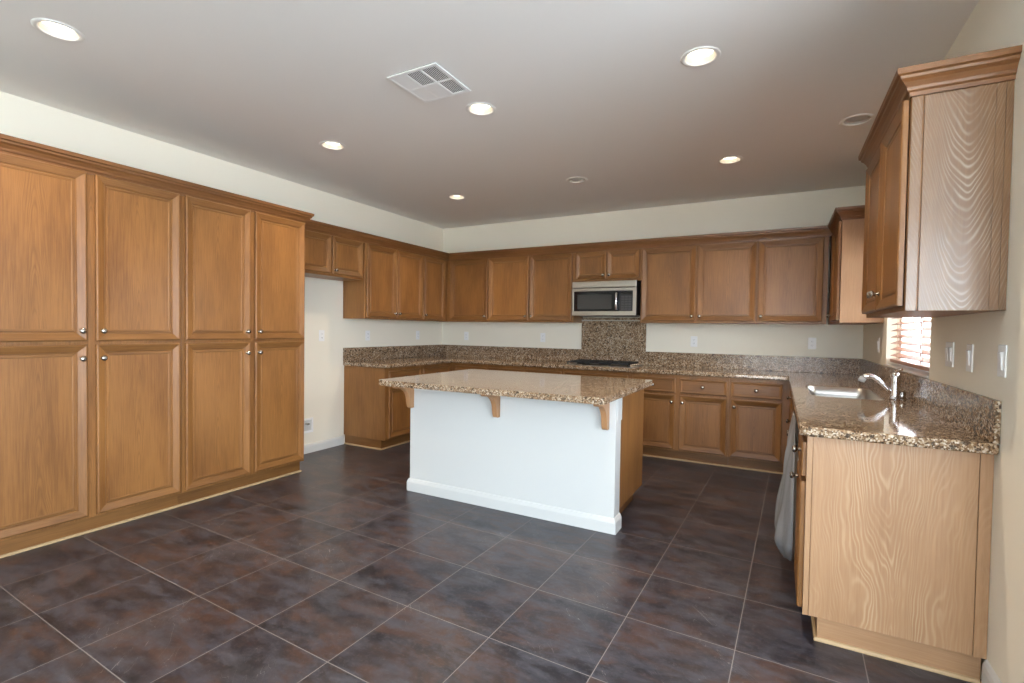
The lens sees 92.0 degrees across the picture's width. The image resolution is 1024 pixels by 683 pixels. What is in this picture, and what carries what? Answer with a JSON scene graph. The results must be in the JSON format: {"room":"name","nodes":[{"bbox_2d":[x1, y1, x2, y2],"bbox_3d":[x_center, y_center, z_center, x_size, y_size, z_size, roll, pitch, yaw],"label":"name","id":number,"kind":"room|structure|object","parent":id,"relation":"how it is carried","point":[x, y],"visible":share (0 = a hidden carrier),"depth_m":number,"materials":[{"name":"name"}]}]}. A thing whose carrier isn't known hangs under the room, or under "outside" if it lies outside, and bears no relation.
{"room":"kitchen","nodes":[
{"label":"kitchen","id":0,"kind":"room"},
{"bbox_2d":[0,91,442,444],"bbox_3d":[-3.058,-0.185,3.391,0.150,2.711,8.700,2,2,28],"label":"wall","id":1,"kind":"structure","parent":0,"point":[22,118],"depth_m":5.07,"materials":[{"name":"beige paint"}]},
{"bbox_2d":[304,417,312,433],"bbox_3d":[-2.083,0.860,5.046,0.043,0.150,0.150,2,2,28],"label":"water supply box","id":2,"kind":"object","parent":1,"relation":"attached to","point":[308,422],"visible":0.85,"depth_m":5.07,"materials":[{"name":"white plastic"}]},
{"bbox_2d":[319,330,323,340],"bbox_3d":[-1.998,-0.061,5.192,0.009,0.115,0.070,2,2,28],"label":"wall outlet","id":3,"kind":"object","parent":1,"relation":"attached to","point":[321,332],"visible":1,"depth_m":5.19,"materials":[{"name":"white plastic"}]},
{"bbox_2d":[304,436,343,453],"bbox_3d":[-2.093,1.098,5.070,0.014,0.094,0.945,2,2,28],"label":"baseboard","id":4,"kind":"structure","parent":1,"relation":"attached to","point":[328,443],"depth_m":5.24,"materials":[{"name":"white paint"}]},
{"bbox_2d":[305,230,362,280],"bbox_3d":[-1.913,-0.881,4.918,0.376,0.462,0.905,2,2,28],"label":"upper cabinet","id":5,"kind":"object","parent":1,"relation":"attached to","point":[329,257],"visible":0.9,"depth_m":4.89,"materials":[{"name":"brown wood"}]},
{"bbox_2d":[365,331,369,339],"bbox_3d":[-1.684,-0.070,5.773,0.009,0.115,0.070,2,2,28],"label":"wall outlet","id":6,"kind":"object","parent":1,"relation":"attached to","point":[367,333],"visible":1,"depth_m":5.77,"materials":[{"name":"white plastic"}]},
{"bbox_2d":[343,243,422,320],"bbox_3d":[-1.460,-0.690,5.767,0.376,0.870,0.966,2,2,28],"label":"upper cabinet","id":7,"kind":"object","parent":1,"relation":"attached to","point":[391,286],"visible":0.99,"depth_m":5.55,"materials":[{"name":"brown wood"}]},
{"bbox_2d":[343,345,441,361],"bbox_3d":[-1.425,0.134,6.252,0.019,0.154,1.821,2,2,28],"label":"backsplash slab","id":8,"kind":"structure","parent":1,"relation":"attached to","point":[385,352],"depth_m":6.08,"materials":[{"name":"brown stone"}]},
{"bbox_2d":[422,256,447,321],"bbox_3d":[-1.103,-0.701,6.428,0.376,0.870,0.534,2,2,28],"label":"upper cabinet","id":9,"kind":"object","parent":1,"relation":"attached to","point":[435,271],"visible":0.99,"depth_m":6.34,"materials":[{"name":"brown wood"}]},
{"bbox_2d":[0,0,978,228],"bbox_3d":[-0.157,-1.469,1.802,6.700,0.020,8.700,2,2,28],"label":"ceiling","id":10,"kind":"structure","parent":0,"point":[601,92],"depth_m":2.89,"materials":[{"name":"white paint"}]},
{"bbox_2d":[30,18,84,42],"bbox_3d":[-2.191,-1.546,2.389,0.196,0.096,0.196,2,2,28],"label":"recessed light","id":11,"kind":"object","parent":10,"relation":"in","point":[55,29],"visible":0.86,"depth_m":2.41,"materials":[{"name":"white"}]},
{"bbox_2d":[319,141,345,150],"bbox_3d":[-1.395,-1.569,3.851,0.196,0.096,0.196,2,2,28],"label":"recessed light","id":12,"kind":"object","parent":10,"relation":"in","point":[331,145],"visible":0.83,"depth_m":3.89,"materials":[{"name":"white"}]},
{"bbox_2d":[387,62,470,102],"bbox_3d":[-0.473,-1.483,2.848,0.344,0.011,0.344,2,2,28],"label":"ceiling vent","id":13,"kind":"object","parent":10,"relation":"in","point":[430,82],"visible":1,"depth_m":2.83,"materials":[{"name":"white plastic"}]},
{"bbox_2d":[393,75,420,89],"bbox_3d":[-0.601,-1.480,2.830,0.092,0.001,0.146,2,2,28],"label":"grille","id":14,"kind":"object","parent":13,"relation":"attached to","point":[406,82],"depth_m":2.82,"materials":[{"name":"white plastic"}]},
{"bbox_2d":[407,71,434,85],"bbox_3d":[-0.510,-1.478,2.781,0.087,0.001,0.146,2,2,28],"label":"grille","id":15,"kind":"object","parent":13,"relation":"attached to","point":[421,78],"depth_m":2.78,"materials":[{"name":"white plastic"}]},
{"bbox_2d":[411,87,436,100],"bbox_3d":[-0.527,-1.483,2.966,0.092,0.001,0.144,2,2,28],"label":"grille","id":16,"kind":"object","parent":13,"relation":"attached to","point":[422,93],"depth_m":2.96,"materials":[{"name":"white plastic"}]},
{"bbox_2d":[422,66,449,81],"bbox_3d":[-0.419,-1.476,2.731,0.087,0.001,0.146,2,2,28],"label":"grille","id":17,"kind":"object","parent":13,"relation":"attached to","point":[435,73],"depth_m":2.73,"materials":[{"name":"white plastic"}]},
{"bbox_2d":[424,84,450,96],"bbox_3d":[-0.437,-1.480,2.917,0.093,0.001,0.144,2,2,28],"label":"grille","id":18,"kind":"object","parent":13,"relation":"attached to","point":[436,90],"depth_m":2.91,"materials":[{"name":"white plastic"}]},
{"bbox_2d":[440,79,465,93],"bbox_3d":[-0.345,-1.478,2.868,0.087,0.001,0.144,2,2,28],"label":"grille","id":19,"kind":"object","parent":13,"relation":"attached to","point":[452,86],"depth_m":2.87,"materials":[{"name":"white plastic"}]},
{"bbox_2d":[448,195,465,199],"bbox_3d":[-0.590,-1.593,5.308,0.196,0.096,0.196,2,2,28],"label":"recessed light","id":20,"kind":"object","parent":10,"relation":"in","point":[454,197],"visible":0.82,"depth_m":5.36,"materials":[{"name":"white"}]},
{"bbox_2d":[466,102,495,115],"bbox_3d":[-0.199,-1.535,3.174,0.196,0.096,0.196,2,2,28],"label":"recessed light","id":21,"kind":"object","parent":10,"relation":"in","point":[476,108],"visible":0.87,"depth_m":3.20,"materials":[{"name":"white"}]},
{"bbox_2d":[567,177,587,182],"bbox_3d":[0.611,-1.559,4.641,0.196,0.096,0.196,2,2,28],"label":"recessed light","id":22,"kind":"object","parent":10,"relation":"in","point":[572,179],"visible":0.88,"depth_m":4.66,"materials":[{"name":"white"}]},
{"bbox_2d":[680,46,720,66],"bbox_3d":[0.967,-1.502,2.535,0.196,0.096,0.196,2,2,28],"label":"recessed light","id":23,"kind":"object","parent":10,"relation":"in","point":[701,56],"visible":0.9,"depth_m":2.56,"materials":[{"name":"white"}]},
{"bbox_2d":[717,156,742,163],"bbox_3d":[1.783,-1.527,4.042,0.196,0.096,0.196,2,2,28],"label":"recessed light","id":24,"kind":"object","parent":10,"relation":"in","point":[729,159],"visible":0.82,"depth_m":4.07,"materials":[{"name":"white"}]},
{"bbox_2d":[839,113,874,126],"bbox_3d":[2.272,-1.500,3.253,0.196,0.096,0.196,2,2,28],"label":"recessed light","id":25,"kind":"object","parent":10,"relation":"in","point":[859,119],"visible":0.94,"depth_m":3.27,"materials":[{"name":"white"}]},
{"bbox_2d":[0,442,980,682],"bbox_3d":[-0.198,1.300,1.869,6.700,0.100,8.700,2,2,28],"label":"floor","id":26,"kind":"structure","parent":0,"point":[333,570],"depth_m":2.41,"materials":[{"name":"tile"}]},
{"bbox_2d":[0,152,180,557],"bbox_3d":[-2.784,0.050,3.125,0.593,2.262,1.050,2,2,28],"label":"pantry cabinet","id":27,"kind":"object","parent":26,"relation":"on","point":[90,265],"visible":0.99,"depth_m":2.97,"materials":[{"name":"brown wood"}]},
{"bbox_2d":[178,195,304,506],"bbox_3d":[-2.290,0.035,4.040,0.593,2.262,1.028,2,2,28],"label":"pantry cabinet","id":28,"kind":"object","parent":26,"relation":"on","point":[243,270],"visible":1,"depth_m":3.83,"materials":[{"name":"brown wood"}]},
{"bbox_2d":[0,133,313,223],"bbox_3d":[-2.512,-1.071,3.572,0.594,0.094,2.128,2,2,28],"label":"crown molding","id":29,"kind":"structure","parent":28,"relation":"attached to","point":[11,145],"depth_m":3.18,"materials":[{"name":"brown wood"}]},
{"bbox_2d":[344,365,420,449],"bbox_3d":[-1.437,0.706,5.590,0.653,0.872,0.595,2,2,28],"label":"base cabinet","id":30,"kind":"object","parent":26,"relation":"on","point":[376,416],"visible":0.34,"depth_m":5.35,"materials":[{"name":"brown wood"}]},
{"bbox_2d":[421,363,450,374],"bbox_3d":[-1.156,0.697,6.109,0.653,0.872,0.584,2,2,28],"label":"base cabinet","id":31,"kind":"object","parent":26,"relation":"on","point":[443,367],"visible":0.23,"depth_m":5.93,"materials":[{"name":"brown wood"}]},
{"bbox_2d":[451,362,487,370],"bbox_3d":[-0.668,0.695,6.515,1.128,0.872,0.653,2,2,28],"label":"base cabinet","id":32,"kind":"object","parent":26,"relation":"on","point":[454,366],"visible":0.02,"depth_m":6.13,"materials":[{"name":"brown wood"}]},
{"bbox_2d":[407,389,643,534],"bbox_3d":[0.111,0.769,3.904,1.705,0.872,0.829,2,2,28],"label":"kitchen island","id":33,"kind":"object","parent":26,"relation":"on","point":[554,461],"visible":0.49,"depth_m":3.48,"materials":[{"name":"white paint"}]},
{"bbox_2d":[393,387,413,407],"bbox_3d":[-0.843,0.423,3.838,0.038,0.204,0.215,2,2,28],"label":"corbel","id":34,"kind":"object","parent":33,"relation":"attached to","point":[409,392],"visible":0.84,"depth_m":3.88,"materials":[{"name":"brown wood"}]},
{"bbox_2d":[480,394,499,417],"bbox_3d":[-0.152,0.442,3.465,0.038,0.204,0.215,2,2,28],"label":"corbel","id":35,"kind":"object","parent":33,"relation":"attached to","point":[495,400],"visible":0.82,"depth_m":3.51,"materials":[{"name":"brown wood"}]},
{"bbox_2d":[379,369,651,404],"bbox_3d":[0.064,0.314,3.789,1.725,0.040,1.270,2,2,28],"label":"island countertop","id":36,"kind":"structure","parent":33,"relation":"on","point":[595,390],"depth_m":3.48,"materials":[{"name":"brown stone"}]},
{"bbox_2d":[593,403,609,429],"bbox_3d":[0.557,0.462,3.082,0.038,0.204,0.215,2,2,28],"label":"corbel","id":37,"kind":"object","parent":33,"relation":"attached to","point":[604,409],"visible":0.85,"depth_m":3.12,"materials":[{"name":"brown wood"}]},
{"bbox_2d":[488,364,562,373],"bbox_3d":[0.263,0.721,6.012,0.986,0.872,0.653,2,2,28],"label":"base cabinet","id":38,"kind":"object","parent":26,"relation":"on","point":[490,367],"visible":0.05,"depth_m":5.74,"materials":[{"name":"brown wood"}]},
{"bbox_2d":[563,369,629,377],"bbox_3d":[1.028,0.742,5.599,0.752,0.872,0.653,2,2,28],"label":"base cabinet","id":39,"kind":"object","parent":26,"relation":"on","point":[616,374],"visible":0.06,"depth_m":5.33,"materials":[{"name":"brown wood"}]},
{"bbox_2d":[630,372,729,466],"bbox_3d":[1.779,0.763,5.194,0.953,0.872,0.653,2,2,28],"label":"base cabinet","id":40,"kind":"object","parent":26,"relation":"on","point":[686,417],"visible":0.94,"depth_m":4.90,"materials":[{"name":"brown wood"}]},
{"bbox_2d":[728,378,789,473],"bbox_3d":[2.428,0.781,4.843,0.521,0.872,0.653,2,2,28],"label":"base cabinet","id":41,"kind":"object","parent":26,"relation":"on","point":[758,408],"visible":0.94,"depth_m":4.60,"materials":[{"name":"brown wood"}]},
{"bbox_2d":[786,390,791,426],"bbox_3d":[2.751,0.798,4.330,0.641,0.872,1.249,2,2,28],"label":"base cabinet","id":42,"kind":"object","parent":26,"relation":"on","point":[787,397],"visible":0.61,"depth_m":4.13,"materials":[{"name":"brown wood"}]},
{"bbox_2d":[786,395,794,435],"bbox_3d":[2.216,0.814,3.340,0.641,0.872,1.000,2,2,28],"label":"base cabinet","id":43,"kind":"object","parent":26,"relation":"on","point":[792,405],"visible":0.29,"depth_m":3.71,"materials":[{"name":"brown wood"}]},
{"bbox_2d":[793,415,798,553],"bbox_3d":[1.839,0.828,2.622,0.604,0.868,0.614,2,2,28],"label":"dishwasher","id":44,"kind":"object","parent":26,"relation":"on","point":[796,425],"visible":0.16,"depth_m":2.68,"materials":[{"name":"black plastic"}]},
{"bbox_2d":[774,410,795,560],"bbox_3d":[1.506,0.787,2.735,0.086,0.765,0.587,2,2,28],"label":"plastic bag","id":45,"kind":"object","parent":44,"relation":"hanging from","point":[784,509],"visible":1,"depth_m":2.58,"materials":[{"name":"grey plastic"}]},
{"bbox_2d":[790,434,994,682],"bbox_3d":[1.580,0.833,2.162,0.642,0.872,0.436,2,2,28],"label":"base cabinet","id":46,"kind":"object","parent":26,"relation":"on","point":[892,556],"visible":0.86,"depth_m":1.95,"materials":[{"name":"brown wood"}]},
{"bbox_2d":[343,355,998,454],"bbox_3d":[0.370,0.303,4.411,4.933,0.040,3.357,2,2,28],"label":"countertop","id":47,"kind":"structure","parent":46,"relation":"on","point":[887,421],"depth_m":2.55,"materials":[{"name":"brown stone"}]},
{"bbox_2d":[566,359,642,367],"bbox_3d":[1.040,0.242,5.554,0.750,0.044,0.490,2,2,28],"label":"gas cooktop","id":48,"kind":"object","parent":47,"relation":"in","point":[583,362],"visible":1,"depth_m":5.43,"materials":[{"name":"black metal"}]},
{"bbox_2d":[806,386,884,399],"bbox_3d":[2.201,0.438,3.312,0.382,0.202,0.714,2,2,28],"label":"sink","id":49,"kind":"object","parent":47,"relation":"in","point":[825,391],"visible":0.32,"depth_m":3.59,"materials":[{"name":"silver metal"}]},
{"bbox_2d":[858,368,902,399],"bbox_3d":[2.223,0.250,2.989,0.214,0.189,0.069,2,2,28],"label":"faucet","id":50,"kind":"object","parent":47,"relation":"on","point":[893,390],"visible":1,"depth_m":2.95,"materials":[{"name":"silver metal"}]},
{"bbox_2d":[442,186,865,358],"bbox_3d":[1.211,-0.183,5.943,4.935,2.711,0.150,2,2,28],"label":"wall","id":51,"kind":"structure","parent":0,"point":[809,208],"depth_m":5.47,"materials":[{"name":"beige paint"}]},
{"bbox_2d":[431,258,488,321],"bbox_3d":[-0.657,-0.700,6.644,0.956,0.870,0.376,2,2,28],"label":"upper cabinet","id":52,"kind":"object","parent":51,"relation":"attached to","point":[467,288],"visible":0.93,"depth_m":6.44,"materials":[{"name":"brown wood"}]},
{"bbox_2d":[464,332,468,339],"bbox_3d":[-0.634,-0.077,6.851,0.070,0.115,0.009,2,2,28],"label":"wall outlet","id":53,"kind":"object","parent":51,"relation":"attached to","point":[466,334],"visible":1,"depth_m":6.85,"materials":[{"name":"white plastic"}]},
{"bbox_2d":[442,345,580,360],"bbox_3d":[-0.069,0.147,6.543,2.087,0.154,0.019,2,2,28],"label":"backsplash slab","id":54,"kind":"structure","parent":51,"relation":"attached to","point":[552,354],"depth_m":6.49,"materials":[{"name":"brown stone"}]},
{"bbox_2d":[488,253,582,322],"bbox_3d":[0.273,-0.674,6.142,1.157,0.870,0.376,2,2,28],"label":"upper cabinet","id":55,"kind":"object","parent":51,"relation":"attached to","point":[535,288],"visible":0.96,"depth_m":5.99,"materials":[{"name":"brown wood"}]},
{"bbox_2d":[305,205,864,260],"bbox_3d":[0.599,-1.046,4.428,4.612,0.094,2.430,2,2,28],"label":"crown molding","id":56,"kind":"structure","parent":55,"relation":"attached to","point":[849,212],"depth_m":5.18,"materials":[{"name":"brown wood"}]},
{"bbox_2d":[540,333,544,341],"bbox_3d":[0.393,-0.051,6.297,0.070,0.115,0.009,2,2,28],"label":"wall outlet","id":57,"kind":"object","parent":51,"relation":"attached to","point":[542,335],"visible":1,"depth_m":6.30,"materials":[{"name":"white plastic"}]},
{"bbox_2d":[574,249,641,281],"bbox_3d":[1.127,-0.882,5.677,0.775,0.406,0.376,2,2,28],"label":"upper cabinet","id":58,"kind":"object","parent":51,"relation":"attached to","point":[613,265],"visible":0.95,"depth_m":5.53,"materials":[{"name":"brown wood"}]},
{"bbox_2d":[572,280,640,316],"bbox_3d":[1.099,-0.481,5.660,0.738,0.389,0.444,2,2,28],"label":"microwave","id":59,"kind":"object","parent":58,"relation":"attached to","point":[620,298],"visible":0.99,"depth_m":5.49,"materials":[{"name":"silver metal"}]},
{"bbox_2d":[581,318,646,364],"bbox_3d":[1.195,-0.011,5.857,0.779,0.540,0.021,2,2,28],"label":"backsplash slab","id":60,"kind":"structure","parent":51,"relation":"attached to","point":[600,340],"depth_m":5.84,"materials":[{"name":"brown stone"}]},
{"bbox_2d":[582,320,639,320],"bbox_3d":[1.163,-0.248,5.847,0.740,0.012,0.016,2,2,28],"label":"metal strip","id":61,"kind":"object","parent":60,"relation":"attached to","point":[582,320],"visible":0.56,"depth_m":5.83,"materials":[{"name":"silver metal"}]},
{"bbox_2d":[690,336,696,346],"bbox_3d":[1.998,0.000,5.430,0.070,0.115,0.009,2,2,28],"label":"wall outlet","id":62,"kind":"object","parent":51,"relation":"attached to","point":[693,338],"visible":1,"depth_m":5.43,"materials":[{"name":"white plastic"}]},
{"bbox_2d":[640,241,757,323],"bbox_3d":[1.964,-0.626,5.228,1.134,0.870,0.376,2,2,28],"label":"upper cabinet","id":63,"kind":"object","parent":51,"relation":"attached to","point":[706,283],"visible":0.98,"depth_m":5.08,"materials":[{"name":"brown wood"}]},
{"bbox_2d":[645,351,859,374],"bbox_3d":[2.426,0.217,5.196,2.025,0.154,0.019,2,2,28],"label":"backsplash slab","id":64,"kind":"structure","parent":51,"relation":"attached to","point":[851,366],"depth_m":5.12,"materials":[{"name":"brown stone"}]},
{"bbox_2d":[756,237,828,324],"bbox_3d":[2.722,-0.605,4.819,0.586,0.870,0.376,2,2,28],"label":"upper cabinet","id":65,"kind":"object","parent":51,"relation":"attached to","point":[792,274],"visible":0.98,"depth_m":4.69,"materials":[{"name":"brown wood"}]},
{"bbox_2d":[808,338,815,348],"bbox_3d":[2.975,0.020,4.902,0.070,0.115,0.009,2,2,28],"label":"wall outlet","id":66,"kind":"object","parent":51,"relation":"attached to","point":[811,341],"visible":1,"depth_m":4.90,"materials":[{"name":"white plastic"}]},
{"bbox_2d":[900,391,905,399],"bbox_3d":[2.329,0.321,2.954,0.044,0.051,0.044,2,2,28],"label":"soap dispenser","id":67,"kind":"object","parent":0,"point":[902,393],"visible":0.83,"depth_m":2.94,"materials":[{"name":"silver metal"}]},
{"bbox_2d":[863,0,1023,682],"bbox_3d":[2.544,-0.094,3.064,0.150,2.711,3.950,2,2,28],"label":"wall","id":68,"kind":"structure","parent":0,"point":[992,24],"depth_m":1.74,"materials":[{"name":"beige paint"}]},
{"bbox_2d":[826,219,883,324],"bbox_3d":[2.952,-0.590,4.316,0.342,0.870,1.044,2,2,28],"label":"upper cabinet","id":69,"kind":"object","parent":68,"relation":"attached to","point":[847,239],"visible":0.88,"depth_m":3.89,"materials":[{"name":"brown wood"}]},
{"bbox_2d":[877,338,879,351],"bbox_3d":[2.929,0.028,3.955,0.013,0.115,0.070,2,2,28],"label":"light switch","id":70,"kind":"object","parent":68,"relation":"attached to","point":[878,341],"visible":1,"depth_m":3.94,"materials":[{"name":"white plastic"}]},
{"bbox_2d":[884,364,928,377],"bbox_3d":[2.528,0.183,3.140,0.087,0.010,1.210,2,2,28],"label":"trim","id":71,"kind":"structure","parent":68,"relation":"attached to","point":[924,374],"depth_m":3.06,"materials":[{"name":"white paint"}]},
{"bbox_2d":[899,318,930,371],"bbox_3d":[2.604,-0.334,3.090,0.060,1.048,1.210,2,2,28],"label":"window","id":72,"kind":"structure","parent":68,"relation":"in","point":[902,319],"depth_m":3.47,"materials":[{"name":"white glass"}]},
{"bbox_2d":[890,318,930,370],"bbox_3d":[2.547,-0.349,3.121,0.056,1.015,1.186,2,2,28],"label":"window blind","id":73,"kind":"object","parent":72,"relation":"attached to","point":[905,356],"visible":0.27,"depth_m":3.11,"materials":[{"name":"white wood"}]},
{"bbox_2d":[860,359,1001,443],"bbox_3d":[2.533,0.266,3.242,0.019,0.154,3.355,2,2,28],"label":"backsplash slab","id":74,"kind":"structure","parent":68,"relation":"attached to","point":[980,415],"depth_m":2.20,"materials":[{"name":"brown stone"}]},
{"bbox_2d":[862,80,1014,317],"bbox_3d":[1.828,-0.556,2.235,0.343,0.870,0.942,2,2,28],"label":"upper cabinet","id":75,"kind":"object","parent":68,"relation":"attached to","point":[938,188],"visible":0.98,"depth_m":1.83,"materials":[{"name":"brown wood"}]},
{"bbox_2d":[858,45,1022,167],"bbox_3d":[1.836,-0.974,2.225,0.340,0.094,1.052,2,2,28],"label":"crown molding","id":76,"kind":"structure","parent":75,"relation":"attached to","point":[999,65],"depth_m":1.80,"materials":[{"name":"brown wood"}]},
{"bbox_2d":[945,342,954,366],"bbox_3d":[2.037,0.059,2.306,0.013,0.115,0.116,2,2,28],"label":"light switch","id":77,"kind":"object","parent":68,"relation":"attached to","point":[949,349],"visible":1,"depth_m":2.28,"materials":[{"name":"white plastic"}]},
{"bbox_2d":[966,344,973,371],"bbox_3d":[1.906,0.069,2.064,0.013,0.115,0.070,2,2,28],"label":"light switch","id":78,"kind":"object","parent":68,"relation":"attached to","point":[970,347],"visible":1,"depth_m":2.05,"materials":[{"name":"white plastic"}]},
{"bbox_2d":[981,660,1001,682],"bbox_3d":[1.628,1.230,1.612,0.014,0.108,0.489,2,2,28],"label":"baseboard","id":79,"kind":"structure","parent":68,"relation":"attached to","point":[988,675],"depth_m":1.78,"materials":[{"name":"white paint"}]},
{"bbox_2d":[997,345,1007,377],"bbox_3d":[1.744,0.069,1.763,0.013,0.115,0.070,2,2,28],"label":"light switch","id":80,"kind":"object","parent":68,"relation":"attached to","point":[1002,349],"visible":1,"depth_m":1.75,"materials":[{"name":"white plastic"}]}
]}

